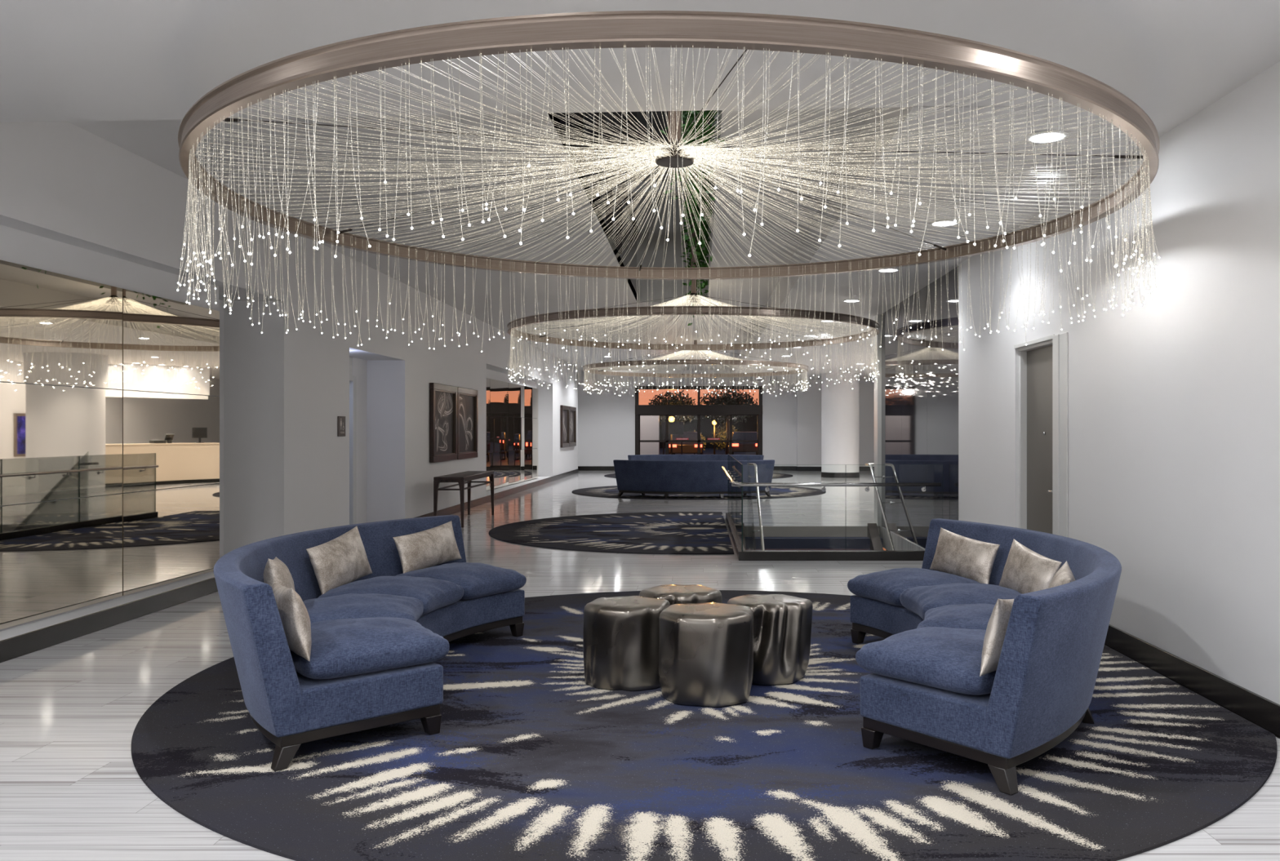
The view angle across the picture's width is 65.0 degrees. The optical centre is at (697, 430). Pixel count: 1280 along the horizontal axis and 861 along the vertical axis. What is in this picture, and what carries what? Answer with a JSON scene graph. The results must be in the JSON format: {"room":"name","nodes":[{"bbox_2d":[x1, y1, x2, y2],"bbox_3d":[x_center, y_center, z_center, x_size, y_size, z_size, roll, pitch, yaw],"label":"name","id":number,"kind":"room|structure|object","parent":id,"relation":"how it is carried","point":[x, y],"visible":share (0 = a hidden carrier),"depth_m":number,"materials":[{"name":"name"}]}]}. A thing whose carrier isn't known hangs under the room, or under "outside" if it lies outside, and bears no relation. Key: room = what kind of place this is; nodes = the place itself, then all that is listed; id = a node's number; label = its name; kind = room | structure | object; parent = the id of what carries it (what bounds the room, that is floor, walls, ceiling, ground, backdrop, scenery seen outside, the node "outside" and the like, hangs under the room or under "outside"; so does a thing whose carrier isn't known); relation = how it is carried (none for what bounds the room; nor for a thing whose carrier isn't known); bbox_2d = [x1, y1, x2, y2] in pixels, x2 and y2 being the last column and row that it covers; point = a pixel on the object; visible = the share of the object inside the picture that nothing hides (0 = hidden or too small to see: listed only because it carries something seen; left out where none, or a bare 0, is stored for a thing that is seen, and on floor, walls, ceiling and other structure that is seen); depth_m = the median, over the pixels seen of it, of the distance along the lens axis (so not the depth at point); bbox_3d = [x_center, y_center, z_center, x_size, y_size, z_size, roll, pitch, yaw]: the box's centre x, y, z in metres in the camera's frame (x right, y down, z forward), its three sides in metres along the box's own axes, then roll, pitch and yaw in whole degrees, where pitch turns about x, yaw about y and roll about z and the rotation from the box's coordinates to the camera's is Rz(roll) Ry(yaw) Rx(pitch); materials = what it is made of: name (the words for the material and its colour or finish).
{"room":"hotel lobby","nodes":[
{"label":"hotel lobby","id":0,"kind":"room"},
{"bbox_2d":[0,224,218,631],"bbox_3d":[-4.768,-0.013,6.570,0.080,2.755,6.305,0,0,2],"label":"wall","id":1,"kind":"structure","parent":0,"point":[16,246],"depth_m":7.83,"materials":[{"name":"white paint"}]},
{"bbox_2d":[0,259,219,630],"bbox_3d":[-4.726,0.100,6.575,0.043,2.500,6.252,0,0,2],"label":"wall mirror","id":2,"kind":"object","parent":1,"relation":"attached to","point":[57,442],"visible":1,"depth_m":7.82,"materials":[{"name":"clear mirror"}]},
{"bbox_2d":[0,120,577,640],"bbox_3d":[-5.499,-0.500,15.500,2.602,4.000,43.000,0,0,0],"label":"wall","id":3,"kind":"structure","parent":0,"point":[284,463],"depth_m":10.94,"materials":[{"name":"white paint"}]},
{"bbox_2d":[0,468,578,663],"bbox_3d":[-5.390,1.430,15.500,2.420,0.140,43.000,0,0,0],"label":"baseboard","id":4,"kind":"structure","parent":3,"relation":"attached to","point":[16,646],"depth_m":7.78,"materials":[{"name":"black paint"}]},
{"bbox_2d":[337,416,345,436],"bbox_3d":[-4.429,-0.045,12.480,0.013,0.250,0.250,0,0,1],"label":"restroom sign","id":5,"kind":"object","parent":3,"relation":"attached to","point":[341,420],"visible":1,"depth_m":12.47,"materials":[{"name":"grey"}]},
{"bbox_2d":[349,356,356,524],"bbox_3d":[-5.040,0.226,13.800,0.220,2.549,1.400,0,0,0],"label":"trim","id":6,"kind":"structure","parent":3,"relation":"attached to","point":[353,379],"depth_m":14.36,"materials":[{"name":"white paint"}]},
{"bbox_2d":[429,382,457,462],"bbox_3d":[-4.349,-0.120,17.200,0.074,1.310,1.560,0,0,1],"label":"framed picture","id":7,"kind":"object","parent":3,"relation":"attached to","point":[442,397],"visible":1,"depth_m":17.13,"materials":[{"name":"brown wood"}]},
{"bbox_2d":[435,391,453,454],"bbox_3d":[-4.372,-0.120,17.209,0.022,1.100,1.368,0,0,1],"label":"photograph","id":8,"kind":"object","parent":7,"relation":"attached to","point":[443,399],"depth_m":17.24,"materials":[{"name":"grey paper"}]},
{"bbox_2d":[457,386,477,459],"bbox_3d":[-4.332,-0.120,18.795,0.074,1.310,1.550,0,0,1],"label":"framed picture","id":9,"kind":"object","parent":3,"relation":"attached to","point":[467,398],"visible":0.94,"depth_m":18.87,"materials":[{"name":"brown wood"}]},
{"bbox_2d":[459,394,473,452],"bbox_3d":[-4.356,-0.120,18.761,0.022,1.100,1.407,0,0,1],"label":"photograph","id":10,"kind":"object","parent":9,"relation":"attached to","point":[466,401],"depth_m":18.86,"materials":[{"name":"grey paper"}]},
{"bbox_2d":[560,404,569,447],"bbox_3d":[-4.196,-0.110,31.735,0.074,1.310,1.570,0,0,1],"label":"framed picture","id":11,"kind":"object","parent":3,"relation":"attached to","point":[564,410],"visible":1,"depth_m":31.71,"materials":[{"name":"brown wood"}]},
{"bbox_2d":[563,409,567,443],"bbox_3d":[-4.221,-0.110,31.735,0.020,1.100,1.360,0,0,1],"label":"photograph","id":12,"kind":"object","parent":11,"relation":"attached to","point":[565,411],"depth_m":31.91,"materials":[{"name":"grey paper"}]},
{"bbox_2d":[569,406,576,446],"bbox_3d":[-4.179,-0.110,33.355,0.074,1.310,1.590,0,0,1],"label":"framed picture","id":13,"kind":"object","parent":3,"relation":"attached to","point":[572,410],"visible":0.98,"depth_m":33.64,"materials":[{"name":"brown wood"}]},
{"bbox_2d":[570,410,573,442],"bbox_3d":[-4.203,-0.110,33.355,0.020,1.100,1.380,0,0,1],"label":"photograph","id":14,"kind":"object","parent":13,"relation":"attached to","point":[571,411],"depth_m":33.53,"materials":[{"name":"grey paper"}]},
{"bbox_2d":[66,107,873,370],"bbox_3d":[-1.975,-3.500,21.400,6.450,2.600,31.800,0,0,0],"label":"ceiling","id":15,"kind":"structure","parent":0,"point":[154,140],"depth_m":10.31,"materials":[{"name":"paint"}]},
{"bbox_2d":[547,110,708,300],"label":"window","id":16,"kind":"structure","parent":15,"relation":"attached to","point":[619,210],"depth_m":13.01,"materials":[{"name":"clear glass"}]},
{"bbox_2d":[627,181,688,195],"bbox_3d":[-0.525,-3.635,15.100,1.050,0.170,0.240,0,0,0],"label":"ceiling beam","id":17,"kind":"structure","parent":16,"relation":"attached to","point":[638,193],"depth_m":14.98,"materials":[{"name":"white paint"}]},
{"bbox_2d":[506,194,879,392],"bbox_3d":[-0.060,-2.140,15.100,5.519,2.959,5.586,0,0,-15],"label":"chandelier","id":18,"kind":"object","parent":17,"relation":"hanging from","point":[722,308],"visible":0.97,"depth_m":14.93,"materials":[{"name":"grey"}]},
{"bbox_2d":[659,110,715,261],"bbox_3d":[-0.071,-3.132,10.604,0.644,2.641,2.262,0,0,0],"label":"hanging plant","id":19,"kind":"object","parent":15,"relation":"hanging from","point":[686,237],"visible":0.1,"depth_m":10.50,"materials":[{"name":"green plant"}]},
{"bbox_2d":[674,116,711,285],"bbox_3d":[-0.046,-3.288,13.109,0.581,2.778,2.178,0,0,0],"label":"plant","id":20,"kind":"object","parent":15,"relation":"hanging from","point":[704,229],"visible":0.18,"depth_m":13.19,"materials":[{"name":"green plant"}]},
{"bbox_2d":[680,195,708,325],"bbox_3d":[-0.011,-2.938,15.881,0.551,2.564,2.790,0,0,0],"label":"plant","id":21,"kind":"object","parent":15,"relation":"hanging from","point":[701,257],"visible":0.3,"depth_m":15.80,"materials":[{"name":"green plant"}]},
{"bbox_2d":[685,164,704,179],"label":"hanging plant","id":22,"kind":"object","parent":15,"relation":"hanging from","point":[693,164],"depth_m":8.35,"materials":[{"name":"green plant"}]},
{"bbox_2d":[582,340,808,396],"bbox_3d":[-0.050,-1.536,24.600,5.519,1.329,5.586,0,0,-15],"label":"chandelier","id":23,"kind":"object","parent":15,"relation":"hanging from","point":[726,361],"visible":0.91,"depth_m":24.32,"materials":[{"name":"grey"}]},
{"bbox_2d":[680,110,724,161],"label":"hanging plant","id":24,"kind":"object","parent":15,"relation":"hanging from","point":[686,115],"depth_m":7.97,"materials":[{"name":"green plant"}]},
{"bbox_2d":[486,368,536,490],"bbox_3d":[-4.775,-0.007,24.511,0.205,2.745,7.629,0,0,2],"label":"wall","id":25,"kind":"structure","parent":0,"point":[493,375],"depth_m":24.88,"materials":[{"name":"white paint"}]},
{"bbox_2d":[486,377,537,490],"bbox_3d":[-4.633,0.095,24.525,0.067,2.510,7.554,0,0,2],"label":"wall mirror","id":26,"kind":"object","parent":25,"relation":"attached to","point":[512,409],"visible":0.82,"depth_m":24.81,"materials":[{"name":"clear mirror"}]},
{"bbox_2d":[0,0,1279,381],"bbox_3d":[2.525,-2.200,15.650,14.650,0.800,43.300,0,0,0],"label":"ceiling","id":27,"kind":"structure","parent":0,"point":[60,60],"depth_m":5.05,"materials":[{"name":"paint"}]},
{"bbox_2d":[177,10,1159,360],"bbox_3d":[-0.144,-2.710,6.291,5.522,4.179,5.587,0,0,-17],"label":"chandelier","id":28,"kind":"object","parent":27,"relation":"hanging from","point":[619,28],"visible":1,"depth_m":4.82,"materials":[{"name":"grey metal"}]},
{"bbox_2d":[842,299,861,302],"bbox_3d":[2.140,-1.794,13.930,0.250,0.012,0.250,0,0,0],"label":"recessed light","id":29,"kind":"object","parent":27,"relation":"in","point":[846,300],"visible":1,"depth_m":13.94,"materials":[{"name":"white glass"}]},
{"bbox_2d":[876,268,899,272],"bbox_3d":[2.140,-1.794,11.260,0.250,0.012,0.250,0,0,0],"label":"recessed light","id":30,"kind":"object","parent":27,"relation":"in","point":[885,270],"visible":0.78,"depth_m":11.27,"materials":[{"name":"white glass"}]},
{"bbox_2d":[929,219,959,226],"bbox_3d":[2.140,-1.794,8.700,0.250,0.012,0.250,0,0,0],"label":"recessed light","id":31,"kind":"object","parent":27,"relation":"in","point":[931,224],"visible":0.7,"depth_m":8.71,"materials":[{"name":"white glass"}]},
{"bbox_2d":[1026,130,1069,143],"bbox_3d":[2.140,-1.794,6.140,0.250,0.012,0.250,0,0,0],"label":"recessed light","id":32,"kind":"object","parent":27,"relation":"in","point":[1040,135],"visible":0.66,"depth_m":6.14,"materials":[{"name":"white glass"}]},
{"bbox_2d":[0,471,1279,860],"bbox_3d":[1.400,1.650,15.500,16.400,0.300,43.000,0,0,0],"label":"floor","id":33,"kind":"structure","parent":0,"point":[72,788],"depth_m":6.09,"materials":[{"name":"tile"}]},
{"bbox_2d":[433,471,493,527],"bbox_3d":[-3.830,1.113,16.580,0.460,0.775,2.320,0,0,0],"label":"console table","id":34,"kind":"object","parent":33,"relation":"on","point":[467,477],"visible":0.91,"depth_m":15.72,"materials":[{"name":"brown wood"}]},
{"bbox_2d":[488,511,733,555],"bbox_3d":[-1.325,1.494,15.150,3.530,0.012,6.180,0,0,0],"label":"carpet","id":35,"kind":"object","parent":33,"relation":"on","point":[680,533],"visible":1,"depth_m":14.43,"materials":[{"name":"carpet"}]},
{"bbox_2d":[604,473,792,478],"bbox_3d":[0.030,1.494,33.000,6.180,0.012,6.180,0,0,-29],"label":"carpet","id":36,"kind":"object","parent":33,"relation":"on","point":[775,475],"visible":0.07,"depth_m":32.83,"materials":[{"name":"carpet"}]},
{"bbox_2d":[572,485,826,499],"bbox_3d":[0.030,1.494,24.600,6.180,0.012,6.180,0,0,-17],"label":"carpet","id":37,"kind":"object","parent":33,"relation":"on","point":[611,491],"visible":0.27,"depth_m":23.24,"materials":[{"name":"carpet"}]},
{"bbox_2d":[613,459,774,498],"bbox_3d":[-0.080,1.076,22.314,3.597,0.822,1.415,0,0,0],"label":"curved sofa","id":38,"kind":"object","parent":37,"relation":"on","point":[666,477],"visible":0.9,"depth_m":21.80,"materials":[{"name":"blue fabric"}]},
{"bbox_2d":[627,454,764,460],"bbox_3d":[-0.050,1.076,26.536,3.597,0.822,1.415,0,0,0],"label":"curved sofa","id":39,"kind":"object","parent":37,"relation":"on","point":[636,457],"visible":0.05,"depth_m":26.95,"materials":[{"name":"blue fabric"}]},
{"bbox_2d":[131,590,1276,860],"bbox_3d":[-0.121,1.494,6.230,5.878,0.012,6.180,0,0,0],"label":"carpet","id":40,"kind":"object","parent":33,"relation":"on","point":[528,760],"visible":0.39,"depth_m":4.33,"materials":[{"name":"blue carpet"}]},
{"bbox_2d":[213,515,526,771],"bbox_3d":[-1.936,1.076,6.080,1.415,0.822,3.597,0,0,0],"label":"curved sofa","id":41,"kind":"object","parent":40,"relation":"on","point":[377,637],"visible":0.94,"depth_m":4.85,"materials":[{"name":"blue fabric"}]},
{"bbox_2d":[263,556,294,590],"bbox_3d":[-2.293,0.855,5.508,0.163,0.360,0.524,0,0,-15],"label":"lumbar pillow","id":42,"kind":"object","parent":41,"relation":"on","point":[275,571],"visible":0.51,"depth_m":5.33,"materials":[{"name":"silver fabric"}]},
{"bbox_2d":[271,582,311,661],"bbox_3d":[-1.896,0.885,4.677,0.158,0.366,0.521,0,0,-31],"label":"lumbar pillow","id":43,"kind":"object","parent":41,"relation":"on","point":[294,615],"visible":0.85,"depth_m":4.49,"materials":[{"name":"silver fabric"}]},
{"bbox_2d":[306,526,372,595],"bbox_3d":[-2.315,0.855,6.509,0.155,0.419,0.608,0,0,15],"label":"lumbar pillow","id":44,"kind":"object","parent":41,"relation":"on","point":[343,560],"visible":0.91,"depth_m":6.42,"materials":[{"name":"beige fabric"}]},
{"bbox_2d":[302,593,423,623],"bbox_3d":[-1.956,1.047,5.709,0.724,0.202,0.820,0,0,-11],"label":"seat cushion","id":45,"kind":"object","parent":41,"relation":"on","point":[351,606],"depth_m":5.56,"materials":[{"name":"blue fabric"}]},
{"bbox_2d":[289,617,449,679],"bbox_3d":[-1.684,1.054,5.018,0.724,0.193,0.820,0,0,-32],"label":"seat cushion","id":46,"kind":"object","parent":41,"relation":"on","point":[342,647],"depth_m":4.78,"materials":[{"name":"blue fabric"}]},
{"bbox_2d":[317,576,464,615],"bbox_3d":[-1.956,1.051,6.451,0.724,0.198,0.820,0,0,11],"label":"seat cushion","id":47,"kind":"object","parent":41,"relation":"on","point":[437,594],"depth_m":6.35,"materials":[{"name":"blue fabric"}]},
{"bbox_2d":[392,520,462,573],"bbox_3d":[-1.974,0.870,7.362,0.156,0.354,0.666,0,0,25],"label":"lumbar pillow","id":48,"kind":"object","parent":41,"relation":"on","point":[437,545],"visible":0.88,"depth_m":7.28,"materials":[{"name":"beige fabric"}]},
{"bbox_2d":[395,562,526,599],"bbox_3d":[-1.684,1.055,7.142,0.724,0.191,0.820,0,0,32],"label":"seat cushion","id":49,"kind":"object","parent":41,"relation":"on","point":[479,581],"depth_m":6.97,"materials":[{"name":"blue fabric"}]},
{"bbox_2d":[582,595,670,691],"bbox_3d":[-0.409,1.249,5.920,0.500,0.477,0.476,0,0,26],"label":"table","id":50,"kind":"object","parent":40,"relation":"on","point":[621,634],"visible":0.88,"depth_m":5.72,"materials":[{"name":"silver metal"}]},
{"bbox_2d":[639,584,721,605],"bbox_3d":[-0.112,1.256,6.476,0.537,0.462,0.445,0,0,0],"label":"table","id":51,"kind":"object","parent":40,"relation":"on","point":[673,594],"visible":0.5,"depth_m":6.34,"materials":[{"name":"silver metal"}]},
{"bbox_2d":[658,602,753,707],"bbox_3d":[0.049,1.241,5.588,0.532,0.493,0.511,0,0,0],"label":"table","id":52,"kind":"object","parent":40,"relation":"on","point":[706,650],"visible":1,"depth_m":5.38,"materials":[{"name":"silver metal"}]},
{"bbox_2d":[727,594,813,685],"bbox_3d":[0.434,1.252,6.015,0.516,0.472,0.468,0,0,0],"label":"table","id":53,"kind":"object","parent":40,"relation":"on","point":[782,624],"visible":0.73,"depth_m":5.84,"materials":[{"name":"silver metal"}]},
{"bbox_2d":[847,518,1121,795],"bbox_3d":[1.594,1.076,5.767,1.415,0.822,3.597,0,0,8],"label":"curved sofa","id":54,"kind":"object","parent":40,"relation":"on","point":[925,686],"visible":0.92,"depth_m":4.48,"materials":[{"name":"blue fabric"}]},
{"bbox_2d":[847,568,979,606],"bbox_3d":[1.483,1.054,6.854,0.724,0.193,0.820,0,0,-25],"label":"seat cushion","id":55,"kind":"object","parent":54,"relation":"on","point":[884,588],"depth_m":6.70,"materials":[{"name":"blue fabric"}]},
{"bbox_2d":[855,626,995,695],"bbox_3d":[1.206,1.055,4.747,0.724,0.191,0.820,0,0,40],"label":"seat cushion","id":56,"kind":"object","parent":54,"relation":"on","point":[926,660],"depth_m":4.53,"materials":[{"name":"blue fabric"}]},
{"bbox_2d":[916,604,995,630],"bbox_3d":[1.566,1.051,5.396,0.724,0.198,0.820,0,0,18],"label":"seat cushion","id":57,"kind":"object","parent":54,"relation":"on","point":[969,616],"depth_m":5.27,"materials":[{"name":"blue fabric"}]},
{"bbox_2d":[899,582,1022,620],"bbox_3d":[1.663,1.047,6.133,0.724,0.202,0.820,0,0,-3],"label":"seat cushion","id":58,"kind":"object","parent":54,"relation":"on","point":[915,598],"depth_m":6.03,"materials":[{"name":"blue fabric"}]},
{"bbox_2d":[929,527,999,584],"bbox_3d":[1.838,0.882,6.938,0.155,0.361,0.636,0,0,-25],"label":"lumbar pillow","id":59,"kind":"object","parent":54,"relation":"on","point":[956,554],"visible":0.94,"depth_m":6.85,"materials":[{"name":"silver fabric"}]},
{"bbox_2d":[979,599,1013,676],"bbox_3d":[1.372,0.885,4.381,0.163,0.366,0.526,0,0,45],"label":"lumbar pillow","id":60,"kind":"object","parent":54,"relation":"on","point":[997,624],"visible":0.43,"depth_m":4.20,"materials":[{"name":"silver fabric"}]},
{"bbox_2d":[999,539,1062,594],"bbox_3d":[2.026,0.892,6.143,0.158,0.398,0.582,0,0,-13],"label":"lumbar pillow","id":61,"kind":"object","parent":54,"relation":"on","point":[1025,571],"visible":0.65,"depth_m":6.08,"materials":[{"name":"beige fabric"}]},
{"bbox_2d":[1048,560,1075,588],"bbox_3d":[1.959,0.900,5.408,0.155,0.334,0.518,0,0,19],"label":"lumbar pillow","id":62,"kind":"object","parent":54,"relation":"on","point":[1064,575],"visible":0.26,"depth_m":5.36,"materials":[{"name":"silver fabric"}]},
{"bbox_2d":[742,523,884,551],"bbox_3d":[1.702,2.620,13.635,2.265,2.340,4.030,0,0,0],"label":"stairwell opening","id":63,"kind":"structure","parent":33,"relation":"attached to","point":[868,538],"depth_m":15.42,"materials":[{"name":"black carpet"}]},
{"bbox_2d":[746,452,764,551],"bbox_3d":[0.850,2.031,14.004,0.141,3.380,4.129,0,0,0],"label":"stair handrail","id":64,"kind":"object","parent":63,"relation":"attached to","point":[751,532],"visible":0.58,"depth_m":14.78,"materials":[{"name":"silver metal"}]},
{"bbox_2d":[721,453,941,560],"bbox_3d":[1.619,0.949,14.169,2.439,1.102,5.461,0,0,0],"label":"glass railing","id":65,"kind":"object","parent":33,"relation":"on","point":[734,517],"visible":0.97,"depth_m":11.50,"materials":[{"name":"clear glass"}]},
{"bbox_2d":[821,372,859,478],"bbox_3d":[4.550,-0.400,32.000,1.220,3.800,1.220,0,0,0],"label":"column","id":66,"kind":"structure","parent":33,"relation":"on","point":[840,399],"depth_m":31.49,"materials":[{"name":"white paint"}]},
{"bbox_2d":[874,314,881,526],"bbox_3d":[2.950,-0.150,15.770,0.300,3.300,0.300,0,0,0],"label":"trim","id":67,"kind":"structure","parent":33,"relation":"on","point":[877,380],"depth_m":15.62,"materials":[{"name":"white paint"}]},
{"bbox_2d":[577,370,874,466],"bbox_3d":[2.425,-0.500,36.975,14.350,4.000,0.650,0,0,0],"label":"wall","id":68,"kind":"structure","parent":0,"point":[792,424],"depth_m":37.00,"materials":[{"name":"white paint"}]},
{"bbox_2d":[635,386,762,455],"bbox_3d":[0.040,-0.060,37.030,4.700,3.120,0.220,0,0,0],"label":"window","id":69,"kind":"structure","parent":68,"relation":"in","point":[699,410],"depth_m":36.98,"materials":[{"name":"brown metal"}]},
{"bbox_2d":[638,414,666,454],"bbox_3d":[-1.655,0.410,37.075,1.050,1.980,0.050,0,0,0],"label":"light","id":70,"kind":"object","parent":69,"relation":"attached to","point":[639,441],"depth_m":37.05,"materials":[{"name":"glass"}]},
{"bbox_2d":[730,414,759,455],"bbox_3d":[1.740,0.410,37.075,1.040,1.980,0.050,0,0,0],"label":"light","id":71,"kind":"object","parent":69,"relation":"attached to","point":[731,441],"depth_m":37.05,"materials":[{"name":"glass"}]},
{"bbox_2d":[577,466,874,471],"bbox_3d":[1.175,1.420,36.816,11.250,0.160,0.368,0,0,0],"label":"baseboard","id":72,"kind":"structure","parent":68,"relation":"attached to","point":[580,468],"depth_m":36.98,"materials":[{"name":"black paint"}]},
{"bbox_2d":[881,266,958,551],"bbox_3d":[2.880,1.150,13.270,0.040,5.900,4.676,0,0,0],"label":"mirror","id":73,"kind":"object","parent":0,"point":[920,381],"visible":0.55,"depth_m":12.84,"materials":[{"name":"grey"}]},
{"bbox_2d":[865,462,899,551],"bbox_3d":[2.768,1.639,14.005,0.197,2.219,4.131,0,0,0],"label":"stair handrail","id":74,"kind":"object","parent":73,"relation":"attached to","point":[870,464],"visible":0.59,"depth_m":14.68,"materials":[{"name":"silver metal"}]},
{"bbox_2d":[958,61,1279,704],"bbox_3d":[2.965,-0.150,2.460,0.250,3.300,16.920,0,0,0],"label":"wall","id":75,"kind":"structure","parent":0,"point":[1174,400],"depth_m":5.96,"materials":[{"name":"white paint"}]},
{"bbox_2d":[1013,332,1067,537],"bbox_3d":[2.900,0.370,8.330,0.160,2.260,1.280,0,0,0],"label":"door","id":76,"kind":"structure","parent":75,"relation":"in","point":[1042,371],"depth_m":8.49,"materials":[{"name":"grey wood"}]},
{"bbox_2d":[1104,624,1279,738],"bbox_3d":[2.831,1.420,2.460,0.018,0.160,16.920,0,0,0],"label":"baseboard","id":77,"kind":"structure","parent":75,"relation":"attached to","point":[1262,712],"depth_m":5.62,"materials":[{"name":"black paint"}]},
{"label":"outside","id":78,"kind":"structure","parent":0,"visible":0},
{"bbox_2d":[659,448,755,454],"bbox_3d":[0.000,1.685,98.650,120.000,0.330,122.700,0,0,0],"label":"ground","id":79,"kind":"structure","parent":78,"point":[707,451],"depth_m":67.50,"materials":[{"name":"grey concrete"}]},
{"bbox_2d":[640,415,659,454],"bbox_3d":[-2.950,0.290,41.650,2.700,2.420,0.300,0,0,0],"label":"wall","id":80,"kind":"structure","parent":79,"relation":"on","point":[649,424],"depth_m":41.50,"materials":[{"name":"white paint"}]},
{"bbox_2d":[668,416,674,454],"bbox_3d":[-1.250,0.435,48.000,0.280,2.170,0.273,0,0,0],"label":"street lamp","id":81,"kind":"object","parent":79,"relation":"on","point":[671,419],"visible":0.7,"depth_m":47.96,"materials":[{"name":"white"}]},
{"bbox_2d":[648,390,695,454],"bbox_3d":[-1.528,-0.515,62.017,3.275,4.082,2.972,0,0,0],"label":"street tree","id":82,"kind":"object","parent":79,"relation":"on","point":[674,400],"visible":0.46,"depth_m":61.65,"materials":[{"name":"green plant"}]},
{"bbox_2d":[662,422,683,454],"bbox_3d":[-1.100,0.575,44.040,0.960,1.850,0.080,0,0,0],"label":"sign board","id":83,"kind":"object","parent":79,"relation":"on","point":[674,428],"visible":0.73,"depth_m":44.00,"materials":[{"name":"black"}]},
{"bbox_2d":[668,431,702,454],"bbox_3d":[-0.600,0.810,51.977,1.760,1.420,4.334,0,0,0],"label":"parked car","id":84,"kind":"object","parent":79,"relation":"on","point":[687,447],"visible":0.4,"depth_m":49.89,"materials":[{"name":"grey paint"}]},
{"bbox_2d":[693,430,706,454],"bbox_3d":[-0.185,0.745,60.487,1.501,1.551,1.545,0,0,0],"label":"shrub","id":85,"kind":"object","parent":79,"relation":"on","point":[702,437],"visible":0.04,"depth_m":60.46,"materials":[{"name":"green plant"}]},
{"bbox_2d":[659,415,757,448],"bbox_3d":[0.000,-0.175,88.000,140.000,3.950,8.000,0,0,0],"label":"hills","id":86,"kind":"structure","parent":79,"relation":"on","point":[751,424],"depth_m":84.00,"materials":[{"name":"black"}]},
{"bbox_2d":[711,420,716,454],"bbox_3d":[1.000,0.470,60.000,0.280,2.100,0.273,0,0,0],"label":"street lamp","id":87,"kind":"object","parent":79,"relation":"on","point":[713,423],"visible":0.71,"depth_m":59.96,"materials":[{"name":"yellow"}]},
{"bbox_2d":[710,423,737,452],"bbox_3d":[1.768,0.548,61.226,1.891,1.944,1.881,0,0,34],"label":"shrub","id":88,"kind":"object","parent":79,"relation":"on","point":[724,431],"visible":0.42,"depth_m":60.94,"materials":[{"name":"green plant"}]},
{"bbox_2d":[697,389,757,454],"bbox_3d":[1.726,-0.532,57.943,3.593,4.117,3.135,0,0,0],"label":"street tree","id":89,"kind":"object","parent":79,"relation":"on","point":[735,398],"visible":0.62,"depth_m":57.61,"materials":[{"name":"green plant"}]},
{"bbox_2d":[728,431,757,454],"bbox_3d":[2.600,0.810,54.977,1.760,1.420,4.334,0,0,0],"label":"parked car","id":90,"kind":"object","parent":79,"relation":"on","point":[736,446],"visible":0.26,"depth_m":52.93,"materials":[{"name":"grey paint"}]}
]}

